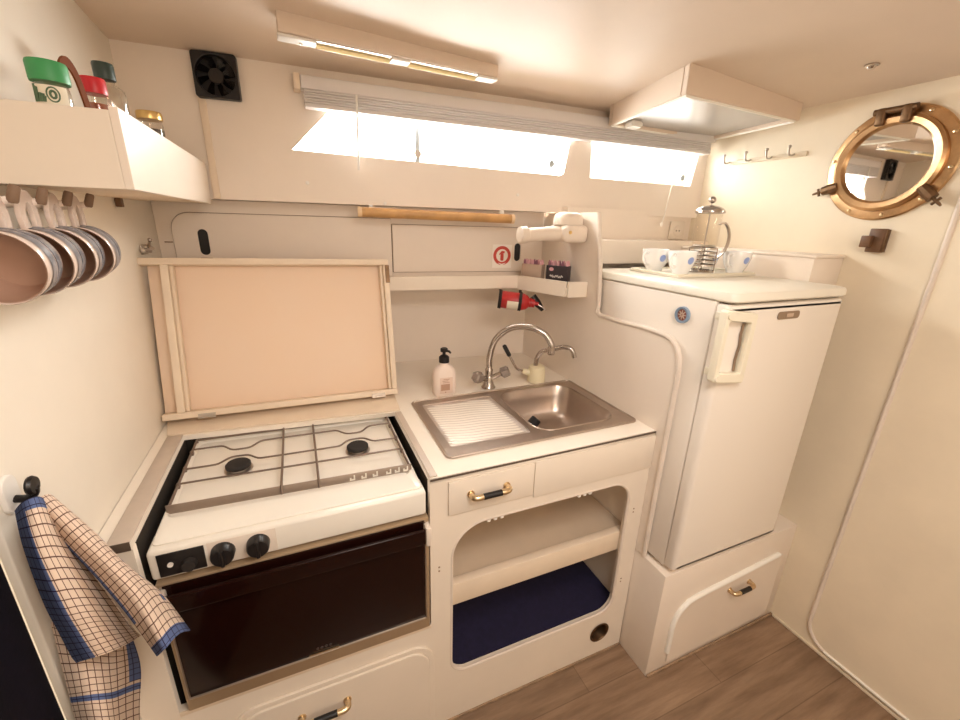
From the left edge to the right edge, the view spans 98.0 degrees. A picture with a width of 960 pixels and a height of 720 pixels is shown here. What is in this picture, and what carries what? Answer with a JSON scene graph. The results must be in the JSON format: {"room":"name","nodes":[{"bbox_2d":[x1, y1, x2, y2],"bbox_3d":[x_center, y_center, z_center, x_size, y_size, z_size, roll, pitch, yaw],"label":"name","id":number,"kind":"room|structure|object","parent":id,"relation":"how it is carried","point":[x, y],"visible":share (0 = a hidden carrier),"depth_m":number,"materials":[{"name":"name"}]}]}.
{"room":"ship interior","nodes":[
{"label":"ship interior","id":0,"kind":"room"},
{"bbox_2d":[0,558,66,719],"bbox_3d":[-1.039,0.317,0.463,0.740,2.050,0.050,-6,20,-22],"label":"trim","id":1,"kind":"structure","parent":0,"point":[1,563],"depth_m":0.66,"materials":[{"name":"paint"}]},
{"bbox_2d":[0,0,166,719],"bbox_3d":[-0.905,0.108,1.117,0.012,2.050,1.214,-6,20,-22],"label":"wall","id":2,"kind":"structure","parent":0,"point":[82,408],"depth_m":0.81,"materials":[{"name":"paint"}]},
{"bbox_2d":[0,183,20,204],"bbox_3d":[-0.655,-0.217,0.551,0.078,0.034,0.013,-6,20,-22],"label":"peg","id":3,"kind":"object","parent":2,"relation":"attached to","point":[13,192],"visible":1,"depth_m":0.56,"materials":[{"name":"beige wood"}]},
{"bbox_2d":[0,475,39,513],"bbox_3d":[-0.652,0.189,0.597,0.038,0.057,0.034,-6,20,-22],"label":"towel hook","id":4,"kind":"object","parent":2,"relation":"attached to","point":[11,496],"visible":0.87,"depth_m":0.59,"materials":[{"name":"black plastic"}]},
{"bbox_2d":[15,494,189,719],"bbox_3d":[-0.602,0.461,0.718,0.147,0.618,0.199,-6,20,-22],"label":"tea towel","id":5,"kind":"object","parent":4,"relation":"hanging from","point":[100,661],"visible":1,"depth_m":0.65,"materials":[{"name":"white fabric"}]},
{"bbox_2d":[5,187,48,207],"bbox_3d":[-0.684,-0.238,0.615,0.078,0.034,0.013,-6,20,-22],"label":"peg","id":6,"kind":"object","parent":2,"relation":"attached to","point":[41,197],"visible":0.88,"depth_m":0.62,"materials":[{"name":"beige wood"}]},
{"bbox_2d":[0,197,62,304],"bbox_3d":[-0.630,-0.152,0.555,0.095,0.148,0.080,-7,20,-26],"label":"frying pan","id":7,"kind":"object","parent":2,"relation":"attached to","point":[30,266],"visible":1,"depth_m":0.58,"materials":[{"name":"silver metal"}]},
{"bbox_2d":[0,564,64,719],"bbox_3d":[-0.532,0.779,0.381,0.009,1.248,0.750,-6,20,-22],"label":"curtain","id":8,"kind":"object","parent":2,"relation":"hanging from","point":[26,692],"visible":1,"depth_m":0.60,"materials":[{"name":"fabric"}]},
{"bbox_2d":[26,190,72,209],"bbox_3d":[-0.716,-0.263,0.686,0.078,0.034,0.013,-6,20,-22],"label":"peg","id":9,"kind":"object","parent":2,"relation":"attached to","point":[67,197],"visible":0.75,"depth_m":0.69,"materials":[{"name":"beige wood"}]},
{"bbox_2d":[43,192,104,287],"bbox_3d":[-0.693,-0.199,0.692,0.095,0.148,0.080,-7,20,-26],"label":"frying pan","id":10,"kind":"object","parent":9,"relation":"hanging from","point":[93,251],"visible":0.47,"depth_m":0.70,"materials":[{"name":"silver metal"}]},
{"bbox_2d":[42,193,93,210],"bbox_3d":[-0.750,-0.288,0.761,0.078,0.034,0.013,-6,20,-22],"label":"peg","id":11,"kind":"object","parent":2,"relation":"attached to","point":[89,198],"visible":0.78,"depth_m":0.77,"materials":[{"name":"beige wood"}]},
{"bbox_2d":[67,195,120,280],"bbox_3d":[-0.724,-0.222,0.762,0.095,0.148,0.080,-7,20,-26],"label":"frying pan","id":12,"kind":"object","parent":11,"relation":"hanging from","point":[112,251],"visible":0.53,"depth_m":0.77,"materials":[{"name":"silver metal"}]},
{"bbox_2d":[0,99,211,206],"bbox_3d":[-0.779,-0.417,0.938,0.184,0.137,0.743,-6,20,-22],"label":"spice shelf","id":13,"kind":"object","parent":2,"relation":"attached to","point":[110,152],"visible":1,"depth_m":0.63,"materials":[{"name":"beige paint"}]},
{"bbox_2d":[23,56,73,105],"bbox_3d":[-0.639,-0.379,0.631,0.047,0.121,0.047,-6,20,-22],"label":"spice jar","id":14,"kind":"object","parent":13,"relation":"on","point":[52,78],"visible":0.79,"depth_m":0.61,"materials":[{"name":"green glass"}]},
{"bbox_2d":[32,83,60,102],"bbox_3d":[-0.633,-0.389,0.610,0.031,0.023,0.009,-6,20,-22],"label":"print","id":15,"kind":"object","parent":14,"relation":"on","point":[43,93],"depth_m":0.61,"materials":[{"name":"green"}]},
{"bbox_2d":[13,189,85,295],"bbox_3d":[-0.661,-0.175,0.623,0.095,0.148,0.080,-7,20,-26],"label":"frying pan","id":16,"kind":"object","parent":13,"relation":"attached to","point":[72,256],"visible":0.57,"depth_m":0.63,"materials":[{"name":"silver metal"}]},
{"bbox_2d":[57,55,90,107],"bbox_3d":[-0.678,-0.424,0.702,0.006,0.148,0.106,-4,19,-16],"label":"leather strap","id":17,"kind":"object","parent":13,"relation":"on","point":[64,60],"visible":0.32,"depth_m":0.71,"materials":[{"name":"brown leather"}]},
{"bbox_2d":[79,75,108,109],"bbox_3d":[-0.714,-0.446,0.787,0.039,0.147,0.039,-6,20,-22],"label":"spice jar","id":18,"kind":"object","parent":13,"relation":"on","point":[94,86],"visible":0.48,"depth_m":0.76,"materials":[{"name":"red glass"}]},
{"bbox_2d":[91,60,130,115],"bbox_3d":[-0.758,-0.499,0.864,0.058,0.197,0.058,-6,20,-22],"label":"glass bottle","id":19,"kind":"object","parent":13,"relation":"on","point":[100,69],"visible":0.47,"depth_m":0.83,"materials":[{"name":"grey"}]},
{"bbox_2d":[135,109,165,136],"bbox_3d":[-0.846,-0.555,1.087,0.056,0.160,0.056,-6,20,-22],"label":"spice jar","id":20,"kind":"object","parent":13,"relation":"on","point":[144,115],"visible":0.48,"depth_m":1.05,"materials":[{"name":"gold glass"}]},
{"bbox_2d":[140,238,154,254],"bbox_3d":[-0.978,-0.336,1.231,0.026,0.047,0.095,-6,20,-22],"label":"bolt","id":21,"kind":"object","parent":2,"relation":"attached to","point":[147,248],"visible":1,"depth_m":1.22,"materials":[{"name":"grey metal"}]},
{"bbox_2d":[108,39,707,217],"bbox_3d":[-0.029,-0.773,1.508,2.084,0.430,0.035,-4,19,-17],"label":"wall","id":22,"kind":"structure","parent":0,"point":[254,139],"depth_m":1.36,"materials":[{"name":"white paint"}]},
{"bbox_2d":[198,98,220,198],"bbox_3d":[-0.823,-0.638,1.271,0.020,0.276,0.008,-4,19,-17],"label":"trim","id":23,"kind":"structure","parent":22,"relation":"attached to","point":[202,102],"depth_m":1.27,"materials":[{"name":"beige paint"}]},
{"bbox_2d":[189,49,241,101],"bbox_3d":[-0.767,-0.825,1.216,0.115,0.115,0.025,-4,19,-17],"label":"fan","id":24,"kind":"object","parent":22,"relation":"attached to","point":[215,75],"visible":1,"depth_m":1.21,"materials":[{"name":"black plastic"}]},
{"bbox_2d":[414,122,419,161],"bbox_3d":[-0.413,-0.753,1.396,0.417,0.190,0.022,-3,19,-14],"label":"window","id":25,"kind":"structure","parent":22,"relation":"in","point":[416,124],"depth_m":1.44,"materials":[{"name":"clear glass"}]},
{"bbox_2d":[357,205,514,223],"bbox_3d":[-0.146,-0.529,1.521,0.577,0.048,0.038,-4,19,-17],"label":"handrail","id":26,"kind":"object","parent":22,"relation":"attached to","point":[369,211],"visible":1,"depth_m":1.50,"materials":[{"name":"brown wood"}]},
{"bbox_2d":[414,150,553,167],"bbox_3d":[0.055,-0.785,1.526,0.600,0.185,0.039,-4,19,-17],"label":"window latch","id":27,"kind":"structure","parent":22,"relation":"in","point":[417,153],"depth_m":1.59,"materials":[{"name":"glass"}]},
{"bbox_2d":[292,72,715,225],"bbox_3d":[0.197,-0.721,1.546,1.608,0.404,0.057,-4,19,-17],"label":"blind","id":28,"kind":"object","parent":22,"relation":"attached to","point":[320,93],"visible":0.96,"depth_m":1.42,"materials":[{"name":"white"}]},
{"bbox_2d":[676,175,684,180],"bbox_3d":[0.679,-0.823,1.714,0.543,0.195,0.031,-4,19,-17],"label":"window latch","id":29,"kind":"structure","parent":22,"relation":"in","point":[679,177],"depth_m":1.78,"materials":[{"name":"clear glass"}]},
{"bbox_2d":[390,288,525,361],"bbox_3d":[-0.465,0.115,1.897,1.400,1.575,0.050,-5,19,-18],"label":"wall","id":30,"kind":"structure","parent":0,"point":[465,322],"depth_m":1.89,"materials":[{"name":"white paint"}]},
{"bbox_2d":[151,200,544,275],"bbox_3d":[-0.412,-0.452,1.626,1.402,0.274,0.126,-5,19,-18],"label":"locker","id":31,"kind":"object","parent":30,"relation":"attached to","point":[221,228],"visible":0.73,"depth_m":1.52,"materials":[{"name":"white paint"}]},
{"bbox_2d":[492,244,511,267],"bbox_3d":[0.092,-0.433,1.742,0.086,0.094,0.003,-4,19,-18],"label":"sign","id":32,"kind":"object","parent":31,"relation":"attached to","point":[501,254],"visible":1,"depth_m":1.74,"materials":[{"name":"white"}]},
{"bbox_2d":[211,199,552,212],"bbox_3d":[-0.403,-0.586,1.567,1.420,0.016,0.189,-4,19,-17],"label":"trim","id":33,"kind":"structure","parent":30,"relation":"attached to","point":[211,199],"depth_m":1.55,"materials":[{"name":"white paint"}]},
{"bbox_2d":[74,0,959,147],"bbox_3d":[0.202,-0.536,0.086,3.100,0.169,3.600,-6,20,-22],"label":"ceiling","id":34,"kind":"structure","parent":0,"point":[587,54],"depth_m":1.03,"materials":[{"name":"white paint"}]},
{"bbox_2d":[276,9,497,83],"bbox_3d":[-0.219,-0.824,1.114,0.588,0.062,0.044,-7,20,-25],"label":"ceiling light","id":35,"kind":"object","parent":34,"relation":"attached to","point":[292,28],"visible":1,"depth_m":1.08,"materials":[{"name":"white plastic"}]},
{"bbox_2d":[609,63,802,139],"bbox_3d":[0.769,-0.861,1.449,0.615,0.083,0.431,-6,20,-22],"label":"ceiling hatch","id":36,"kind":"object","parent":34,"relation":"attached to","point":[695,99],"visible":0.82,"depth_m":1.34,"materials":[{"name":"white plastic"}]},
{"bbox_2d":[864,62,879,69],"bbox_3d":[1.011,-0.758,1.077,0.032,0.012,0.032,-6,20,-22],"label":"stud","id":37,"kind":"object","parent":34,"relation":"attached to","point":[873,65],"visible":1,"depth_m":1.07,"materials":[{"name":"silver metal"}]},
{"bbox_2d":[563,207,690,268],"bbox_3d":[0.621,0.114,2.007,0.667,1.570,0.030,-6,20,-22],"label":"wall","id":38,"kind":"structure","parent":0,"point":[616,223],"depth_m":1.77,"materials":[{"name":"white paint"}]},
{"bbox_2d":[389,275,587,297],"bbox_3d":[0.009,-0.286,1.589,0.708,0.056,0.334,-4,19,-18],"label":"corner shelf","id":39,"kind":"object","parent":38,"relation":"attached to","point":[540,285],"visible":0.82,"depth_m":1.59,"materials":[{"name":"white paint"}]},
{"bbox_2d":[497,289,545,310],"bbox_3d":[0.167,-0.234,1.650,0.195,0.084,0.077,3,18,3],"label":"fire extinguisher","id":40,"kind":"object","parent":39,"relation":"attached to","point":[519,301],"visible":1,"depth_m":1.63,"materials":[{"name":"red paint"}]},
{"bbox_2d":[521,259,544,277],"bbox_3d":[0.212,-0.354,1.671,0.086,0.097,0.036,12,21,29],"label":"box","id":41,"kind":"object","parent":39,"relation":"on","point":[530,267],"visible":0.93,"depth_m":1.65,"materials":[{"name":"beige cardboard"}]},
{"bbox_2d":[546,260,570,281],"bbox_3d":[0.301,-0.334,1.612,0.088,0.099,0.038,12,21,29],"label":"box","id":42,"kind":"object","parent":39,"relation":"on","point":[555,270],"visible":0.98,"depth_m":1.60,"materials":[{"name":"black cardboard"}]},
{"bbox_2d":[602,239,708,263],"bbox_3d":[0.670,-0.456,1.752,0.660,0.090,0.115,-6,20,-22],"label":"trim","id":43,"kind":"structure","parent":38,"relation":"attached to","point":[614,251],"depth_m":1.67,"materials":[{"name":"white paint"}]},
{"bbox_2d":[668,221,684,239],"bbox_3d":[0.878,-0.577,1.863,0.086,0.077,0.013,-6,20,-22],"label":"wall socket","id":44,"kind":"object","parent":38,"relation":"attached to","point":[676,229],"visible":1,"depth_m":1.86,"materials":[{"name":"beige paint"}]},
{"bbox_2d":[673,225,681,235],"bbox_3d":[0.880,-0.576,1.859,0.048,0.048,0.002,-6,20,-22],"label":"outlet","id":45,"kind":"object","parent":44,"relation":"attached to","point":[677,229],"depth_m":1.86,"materials":[{"name":"white plastic"}]},
{"bbox_2d":[454,615,896,719],"bbox_3d":[0.193,1.376,0.731,3.000,0.060,3.600,-6,20,-22],"label":"floor","id":46,"kind":"structure","parent":0,"point":[763,670],"depth_m":1.43,"materials":[{"name":"brown wood"}]},
{"bbox_2d":[95,416,655,719],"bbox_3d":[-0.214,0.638,1.431,1.391,0.886,0.664,-6,20,-22],"label":"base cabinet","id":47,"kind":"object","parent":46,"relation":"on","point":[493,530],"visible":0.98,"depth_m":1.22,"materials":[{"name":"beige paint"}]},
{"bbox_2d":[146,417,430,710],"bbox_3d":[-0.480,0.482,1.169,0.568,0.466,0.505,-6,20,-22],"label":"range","id":48,"kind":"object","parent":47,"relation":"in","point":[281,553],"visible":0.95,"depth_m":0.98,"materials":[{"name":"white metal"}]},
{"bbox_2d":[155,512,430,710],"bbox_3d":[-0.475,0.531,1.175,0.564,0.368,0.482,-6,20,-22],"label":"oven","id":49,"kind":"object","parent":48,"relation":"in","point":[294,608],"depth_m":0.96,"materials":[{"name":"black glass"}]},
{"bbox_2d":[98,353,655,553],"bbox_3d":[-0.280,0.149,1.463,1.389,0.020,0.979,-6,20,-22],"label":"countertop","id":50,"kind":"structure","parent":47,"relation":"on","point":[124,525],"depth_m":1.23,"materials":[{"name":"laminate"}]},
{"bbox_2d":[167,394,399,435],"bbox_3d":[-0.600,0.177,1.326,0.685,0.005,0.150,-6,20,-22],"label":"rail","id":51,"kind":"object","parent":50,"relation":"on","point":[367,405],"visible":0.82,"depth_m":1.32,"materials":[{"name":"beige paint"}]},
{"bbox_2d":[137,258,397,420],"bbox_3d":[-0.632,-0.085,1.345,0.704,0.474,0.163,-6,20,-22],"label":"lid","id":52,"kind":"object","parent":51,"relation":"attached to","point":[234,335],"visible":1,"depth_m":1.34,"materials":[{"name":"beige paint"}]},
{"bbox_2d":[432,347,455,396],"bbox_3d":[-0.129,0.041,1.508,0.084,0.176,0.055,-6,20,-22],"label":"soap dispenser","id":53,"kind":"object","parent":50,"relation":"on","point":[444,374],"visible":1,"depth_m":1.49,"materials":[{"name":"beige plastic"}]},
{"bbox_2d":[432,363,455,396],"bbox_3d":[-0.130,0.066,1.517,0.084,0.122,0.052,-6,20,-22],"label":"bottle","id":54,"kind":"object","parent":53,"relation":"attached to","point":[443,375],"depth_m":1.50,"materials":[{"name":"beige plastic"}]},
{"bbox_2d":[471,323,554,389],"bbox_3d":[0.119,-0.010,1.547,0.299,0.262,0.096,1,18,-1],"label":"mixer tap","id":55,"kind":"object","parent":50,"relation":"on","point":[477,377],"visible":1,"depth_m":1.53,"materials":[{"name":"silver metal"}]},
{"bbox_2d":[412,380,635,458],"bbox_3d":[0.135,0.226,1.421,0.655,0.121,0.395,-6,20,-22],"label":"sink","id":56,"kind":"object","parent":50,"relation":"in","point":[563,408],"visible":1,"depth_m":1.45,"materials":[{"name":"metal"}]},
{"bbox_2d":[528,416,539,426],"bbox_3d":[0.197,0.227,1.526,0.047,0.046,0.039,-6,20,-22],"label":"plug","id":57,"kind":"object","parent":56,"relation":"on","point":[533,420],"visible":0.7,"depth_m":1.51,"materials":[{"name":"black rubber"}]},
{"bbox_2d":[503,344,576,383],"bbox_3d":[0.232,0.008,1.656,0.286,0.167,0.080,4,18,8],"label":"pump","id":58,"kind":"object","parent":50,"relation":"on","point":[535,373],"visible":0.94,"depth_m":1.64,"materials":[{"name":"beige plastic"}]},
{"bbox_2d":[452,561,609,663],"bbox_3d":[0.157,0.888,1.507,0.660,0.008,0.223,-6,20,-22],"label":"mat","id":59,"kind":"object","parent":47,"relation":"on","point":[490,622],"visible":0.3,"depth_m":1.49,"materials":[{"name":"blue fabric"}]},
{"bbox_2d":[447,642,619,719],"bbox_3d":[0.198,1.108,1.443,0.717,0.008,0.006,-6,20,-22],"label":"baseboard","id":60,"kind":"structure","parent":47,"relation":"attached to","point":[618,643],"depth_m":1.43,"materials":[{"name":"white wood"}]},
{"bbox_2d":[590,623,608,641],"bbox_3d":[0.419,0.975,1.534,0.082,0.082,0.064,-6,20,-22],"label":"vent","id":61,"kind":"object","parent":47,"relation":"attached to","point":[599,632],"depth_m":1.53,"materials":[{"name":"gold metal"}]},
{"bbox_2d":[522,207,681,556],"bbox_3d":[0.360,0.180,1.782,0.033,1.570,1.096,-6,20,-22],"label":"wall","id":62,"kind":"structure","parent":46,"relation":"on","point":[636,368],"depth_m":1.47,"materials":[{"name":"white paint"}]},
{"bbox_2d":[516,212,587,243],"bbox_3d":[0.253,-0.475,1.503,0.256,0.112,0.128,-6,20,-22],"label":"wall fitting","id":63,"kind":"object","parent":62,"relation":"attached to","point":[568,227],"visible":1,"depth_m":1.48,"materials":[{"name":"beige plastic"}]},
{"bbox_2d":[619,513,796,675],"bbox_3d":[0.779,0.783,1.789,0.672,0.442,0.670,-6,20,-22],"label":"drawer","id":64,"kind":"object","parent":46,"relation":"on","point":[669,614],"visible":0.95,"depth_m":1.49,"materials":[{"name":"white paint"}]},
{"bbox_2d":[646,612,771,677],"bbox_3d":[0.894,1.078,1.594,0.671,0.009,0.008,-6,20,-22],"label":"baseboard","id":65,"kind":"structure","parent":64,"relation":"attached to","point":[770,613],"depth_m":1.57,"materials":[{"name":"white wood"}]},
{"bbox_2d":[600,268,846,569],"bbox_3d":[0.729,0.159,1.518,0.536,0.910,0.603,-6,20,-22],"label":"fridge","id":66,"kind":"object","parent":64,"relation":"on","point":[753,348],"visible":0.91,"depth_m":1.25,"materials":[{"name":"white plastic"}]},
{"bbox_2d":[675,306,690,322],"bbox_3d":[0.576,-0.128,1.188,0.009,0.048,0.048,-6,20,-22],"label":"sticker","id":67,"kind":"object","parent":66,"relation":"attached to","point":[682,314],"visible":1,"depth_m":1.18,"materials":[{"name":"blue"}]},
{"bbox_2d":[630,266,755,277],"bbox_3d":[0.752,-0.315,1.484,0.371,0.012,0.224,-6,20,-22],"label":"serving tray","id":68,"kind":"object","parent":66,"relation":"on","point":[666,271],"visible":0.73,"depth_m":1.42,"materials":[{"name":"beige"}]},
{"bbox_2d":[642,248,669,270],"bbox_3d":[0.613,-0.350,1.460,0.090,0.073,0.106,8,19,18],"label":"teacup","id":69,"kind":"object","parent":68,"relation":"on","point":[654,259],"visible":0.94,"depth_m":1.43,"materials":[{"name":"white ceramic"}]},
{"bbox_2d":[668,250,697,273],"bbox_3d":[0.661,-0.324,1.385,0.106,0.073,0.090,1,18,-2],"label":"teacup","id":70,"kind":"object","parent":68,"relation":"on","point":[680,261],"visible":0.95,"depth_m":1.35,"materials":[{"name":"white ceramic"}]},
{"bbox_2d":[694,249,721,269],"bbox_3d":[0.838,-0.376,1.561,0.106,0.073,0.090,-1,18,-7],"label":"teacup","id":71,"kind":"object","parent":68,"relation":"on","point":[719,251],"visible":0.3,"depth_m":1.53,"materials":[{"name":"white ceramic"}]},
{"bbox_2d":[689,196,730,272],"bbox_3d":[0.791,-0.430,1.440,0.127,0.248,0.094,-6,20,-22],"label":"cafetiere","id":72,"kind":"object","parent":68,"relation":"on","point":[709,209],"visible":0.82,"depth_m":1.42,"materials":[{"name":"silver glass"}]},
{"bbox_2d":[723,250,752,272],"bbox_3d":[0.892,-0.344,1.466,0.106,0.073,0.090,1,18,-2],"label":"teacup","id":73,"kind":"object","parent":68,"relation":"on","point":[734,261],"visible":0.94,"depth_m":1.44,"materials":[{"name":"white ceramic"}]},
{"bbox_2d":[627,75,959,719],"bbox_3d":[1.488,0.270,0.913,0.060,2.000,3.550,-6,20,-22],"label":"wall","id":74,"kind":"structure","parent":0,"point":[768,205],"depth_m":1.44,"materials":[{"name":"paint"}]},
{"bbox_2d":[682,246,845,284],"bbox_3d":[1.023,-0.353,1.581,0.160,0.124,0.520,-6,20,-22],"label":"wall boxing","id":75,"kind":"structure","parent":74,"relation":"attached to","point":[800,266],"depth_m":1.38,"materials":[{"name":"white paint"}]},
{"bbox_2d":[723,145,807,165],"bbox_3d":[1.048,-0.766,1.562,0.047,0.038,0.310,-6,20,-22],"label":"hook rail","id":76,"kind":"object","parent":74,"relation":"attached to","point":[803,153],"visible":1,"depth_m":1.54,"materials":[{"name":"metal"}]},
{"bbox_2d":[772,614,901,719],"bbox_3d":[1.645,1.379,0.733,0.007,0.012,2.257,-6,20,-22],"label":"baseboard","id":77,"kind":"structure","parent":74,"relation":"attached to","point":[841,671],"depth_m":1.50,"materials":[{"name":"paint"}]},
{"bbox_2d":[859,229,891,252],"bbox_3d":[1.211,-0.367,1.284,0.040,0.070,0.054,-6,20,-22],"label":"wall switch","id":78,"kind":"object","parent":74,"relation":"attached to","point":[877,240],"visible":1,"depth_m":1.28,"materials":[{"name":"brown wood"}]},
{"bbox_2d":[807,196,959,719],"bbox_3d":[1.515,0.373,0.781,0.016,1.846,1.252,-6,20,-22],"label":"door","id":79,"kind":"structure","parent":74,"relation":"in","point":[885,610],"depth_m":1.28,"materials":[{"name":"paint"}]},
{"bbox_2d":[812,102,959,219],"bbox_3d":[1.202,-0.586,1.250,0.040,0.316,0.337,-6,20,-22],"label":"mirror","id":80,"kind":"object","parent":74,"relation":"attached to","point":[899,160],"visible":1,"depth_m":1.22,"materials":[{"name":"gold metal"}]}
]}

